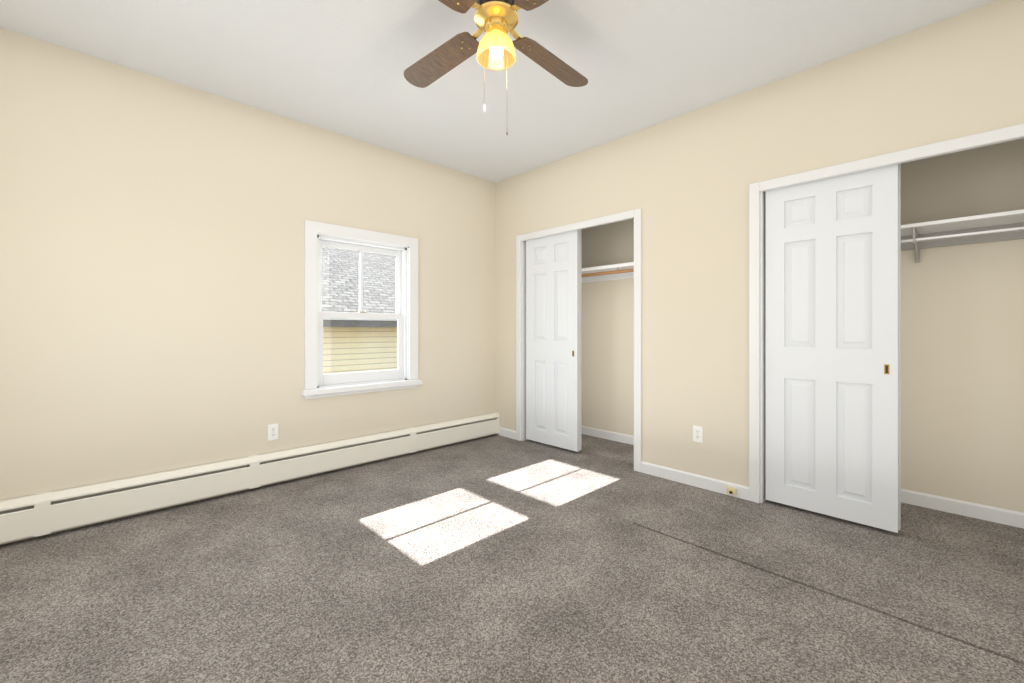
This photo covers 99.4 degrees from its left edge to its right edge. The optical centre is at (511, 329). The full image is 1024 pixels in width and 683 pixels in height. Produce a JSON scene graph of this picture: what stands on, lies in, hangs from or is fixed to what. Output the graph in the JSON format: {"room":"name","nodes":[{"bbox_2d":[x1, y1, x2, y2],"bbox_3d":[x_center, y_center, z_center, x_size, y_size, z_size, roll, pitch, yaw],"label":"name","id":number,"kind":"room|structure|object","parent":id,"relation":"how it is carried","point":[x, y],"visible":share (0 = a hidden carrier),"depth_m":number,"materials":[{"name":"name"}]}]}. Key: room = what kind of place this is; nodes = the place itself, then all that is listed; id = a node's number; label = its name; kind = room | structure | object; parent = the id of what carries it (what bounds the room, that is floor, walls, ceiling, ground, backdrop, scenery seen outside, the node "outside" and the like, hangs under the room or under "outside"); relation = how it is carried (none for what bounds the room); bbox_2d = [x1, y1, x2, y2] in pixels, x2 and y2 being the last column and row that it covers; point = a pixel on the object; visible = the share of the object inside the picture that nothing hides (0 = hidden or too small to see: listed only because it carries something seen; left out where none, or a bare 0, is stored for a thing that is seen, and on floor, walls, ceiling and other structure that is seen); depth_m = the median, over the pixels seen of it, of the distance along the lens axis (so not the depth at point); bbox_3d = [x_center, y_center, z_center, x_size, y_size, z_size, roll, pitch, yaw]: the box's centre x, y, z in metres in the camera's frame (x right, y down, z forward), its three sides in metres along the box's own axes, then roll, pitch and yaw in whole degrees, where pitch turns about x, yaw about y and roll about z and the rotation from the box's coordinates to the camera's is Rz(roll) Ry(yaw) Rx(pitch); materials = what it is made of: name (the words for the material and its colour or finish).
{"room":"empty bedroom","nodes":[
{"label":"empty bedroom","id":0,"kind":"room"},
{"bbox_2d":[0,28,495,544],"bbox_3d":[-1.395,-0.225,3.578,4.850,2.690,0.150,0,0,-44],"label":"wall","id":1,"kind":"structure","parent":0,"point":[152,274],"depth_m":2.78,"materials":[{"name":"beige paint"}]},
{"bbox_2d":[0,412,499,543],"bbox_3d":[-1.546,0.992,3.278,3.876,0.216,0.072,0,0,-44],"label":"baseboard heater","id":2,"kind":"object","parent":1,"relation":"attached to","point":[38,514],"visible":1,"depth_m":2.82,"materials":[{"name":"white metal"}]},
{"bbox_2d":[268,424,278,440],"bbox_3d":[-1.730,0.743,3.145,0.070,0.114,0.009,0,0,-44],"label":"outlet","id":3,"kind":"object","parent":1,"relation":"attached to","point":[273,431],"visible":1,"depth_m":3.14,"materials":[{"name":"white plastic"}]},
{"bbox_2d":[301,220,422,398],"bbox_3d":[-1.255,-0.150,3.671,1.030,1.360,0.210,0,0,-44],"label":"window","id":4,"kind":"structure","parent":1,"relation":"in","point":[403,250],"depth_m":3.65,"materials":[{"name":"white wood"}]},
{"bbox_2d":[0,0,995,182],"bbox_3d":[0.148,-1.620,1.975,4.850,0.100,4.600,0,0,-44],"label":"ceiling","id":5,"kind":"structure","parent":0,"point":[338,66],"depth_m":2.49,"materials":[{"name":"paint"}]},
{"bbox_2d":[404,0,587,134],"bbox_3d":[-0.069,-1.212,1.905,0.985,0.717,0.985,0,0,-2],"label":"ceiling fan","id":6,"kind":"object","parent":5,"relation":"hanging from","point":[496,21],"visible":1,"depth_m":1.99,"materials":[{"name":"brown wood"}]},
{"bbox_2d":[0,434,1023,682],"bbox_3d":[0.148,1.160,1.975,4.850,0.080,4.600,0,0,-44],"label":"floor","id":7,"kind":"structure","parent":0,"point":[494,558],"depth_m":1.89,"materials":[{"name":"grey carpet"}]},
{"bbox_2d":[496,0,1023,486],"bbox_3d":[1.411,-0.225,3.086,0.110,2.690,4.450,0,0,-44],"label":"wall","id":8,"kind":"structure","parent":0,"point":[684,180],"depth_m":2.98,"materials":[{"name":"beige paint"}]},
{"bbox_2d":[496,427,515,439],"bbox_3d":[-0.064,1.077,4.530,0.013,0.085,0.325,0,0,-44],"label":"baseboard","id":9,"kind":"structure","parent":8,"relation":"attached to","point":[504,432],"depth_m":4.50,"materials":[{"name":"white wood"}]},
{"bbox_2d":[526,229,581,451],"bbox_3d":[0.387,0.089,4.157,0.080,2.018,0.650,0,0,-44],"label":"sliding doors","id":10,"kind":"structure","parent":8,"relation":"in","point":[553,340],"depth_m":4.09,"materials":[{"name":"white wood"}]},
{"bbox_2d":[516,208,641,471],"bbox_3d":[0.571,0.085,3.946,0.128,2.070,1.395,0,0,-44],"label":"trim","id":11,"kind":"structure","parent":8,"relation":"attached to","point":[635,215],"depth_m":3.79,"materials":[{"name":"white wood"}]},
{"bbox_2d":[641,461,748,499],"bbox_3d":[1.287,1.077,3.126,0.013,0.085,0.780,0,0,-44],"label":"baseboard","id":12,"kind":"structure","parent":8,"relation":"attached to","point":[704,482],"depth_m":3.10,"materials":[{"name":"white wood"}]},
{"bbox_2d":[727,487,735,494],"bbox_3d":[1.471,1.082,2.907,0.024,0.040,0.056,0,0,-44],"label":"phone jack","id":13,"kind":"object","parent":12,"relation":"attached to","point":[730,490],"visible":1,"depth_m":2.90,"materials":[{"name":"beige plastic"}]},
{"bbox_2d":[693,425,702,442],"bbox_3d":[1.323,0.745,3.091,0.009,0.114,0.070,0,0,-44],"label":"outlet","id":14,"kind":"object","parent":8,"relation":"attached to","point":[697,433],"visible":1,"depth_m":3.09,"materials":[{"name":"white plastic"}]},
{"bbox_2d":[766,164,900,532],"bbox_3d":[1.889,0.089,2.596,0.080,2.018,0.646,0,0,-44],"label":"sliding doors","id":15,"kind":"structure","parent":8,"relation":"in","point":[833,346],"depth_m":2.54,"materials":[{"name":"white wood"}]},
{"bbox_2d":[749,123,1023,502],"bbox_3d":[2.077,0.085,2.380,0.128,2.070,1.390,0,0,-44],"label":"trim","id":16,"kind":"structure","parent":8,"relation":"attached to","point":[757,342],"depth_m":2.80,"materials":[{"name":"white wood"}]},
{"bbox_2d":[582,138,1023,512],"bbox_3d":[1.699,-0.225,3.363,0.690,2.690,4.450,0,0,-44],"label":"wall","id":17,"kind":"structure","parent":0,"point":[962,372],"depth_m":2.66,"materials":[{"name":"beige paint"}]},
{"bbox_2d":[582,262,633,282],"bbox_3d":[0.808,-0.551,4.379,0.324,0.102,1.748,0,0,-44],"label":"shelf","id":18,"kind":"object","parent":17,"relation":"attached to","point":[610,272],"visible":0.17,"depth_m":4.22,"materials":[{"name":"white wood"}]},
{"bbox_2d":[582,426,633,444],"bbox_3d":[0.921,1.077,4.487,0.013,0.085,1.750,0,0,-44],"label":"baseboard","id":19,"kind":"structure","parent":17,"relation":"attached to","point":[619,437],"depth_m":4.41,"materials":[{"name":"white wood"}]},
{"bbox_2d":[901,489,1023,528],"bbox_3d":[2.550,1.077,2.794,0.013,0.085,1.450,0,0,-44],"label":"baseboard","id":20,"kind":"structure","parent":17,"relation":"attached to","point":[984,512],"depth_m":2.61,"materials":[{"name":"white wood"}]},
{"bbox_2d":[901,209,1023,262],"bbox_3d":[2.439,-0.523,2.687,0.319,0.196,1.448,0,0,-44],"label":"shelf","id":21,"kind":"object","parent":17,"relation":"attached to","point":[994,227],"visible":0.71,"depth_m":2.51,"materials":[{"name":"white"}]},
{"label":"outside","id":22,"kind":"structure","parent":0,"visible":0},
{"bbox_2d":[323,319,396,373],"bbox_3d":[-3.593,1.970,6.042,15.000,4.300,0.650,0,0,-44],"label":"house","id":23,"kind":"structure","parent":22,"point":[387,326],"depth_m":7.07,"materials":[{"name":"yellow"}]},
{"bbox_2d":[322,247,394,313],"bbox_3d":[-6.035,-2.430,8.580,15.000,4.500,7.794,0,0,-44],"label":"roof","id":24,"kind":"structure","parent":23,"relation":"on","point":[387,274],"depth_m":7.94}
]}

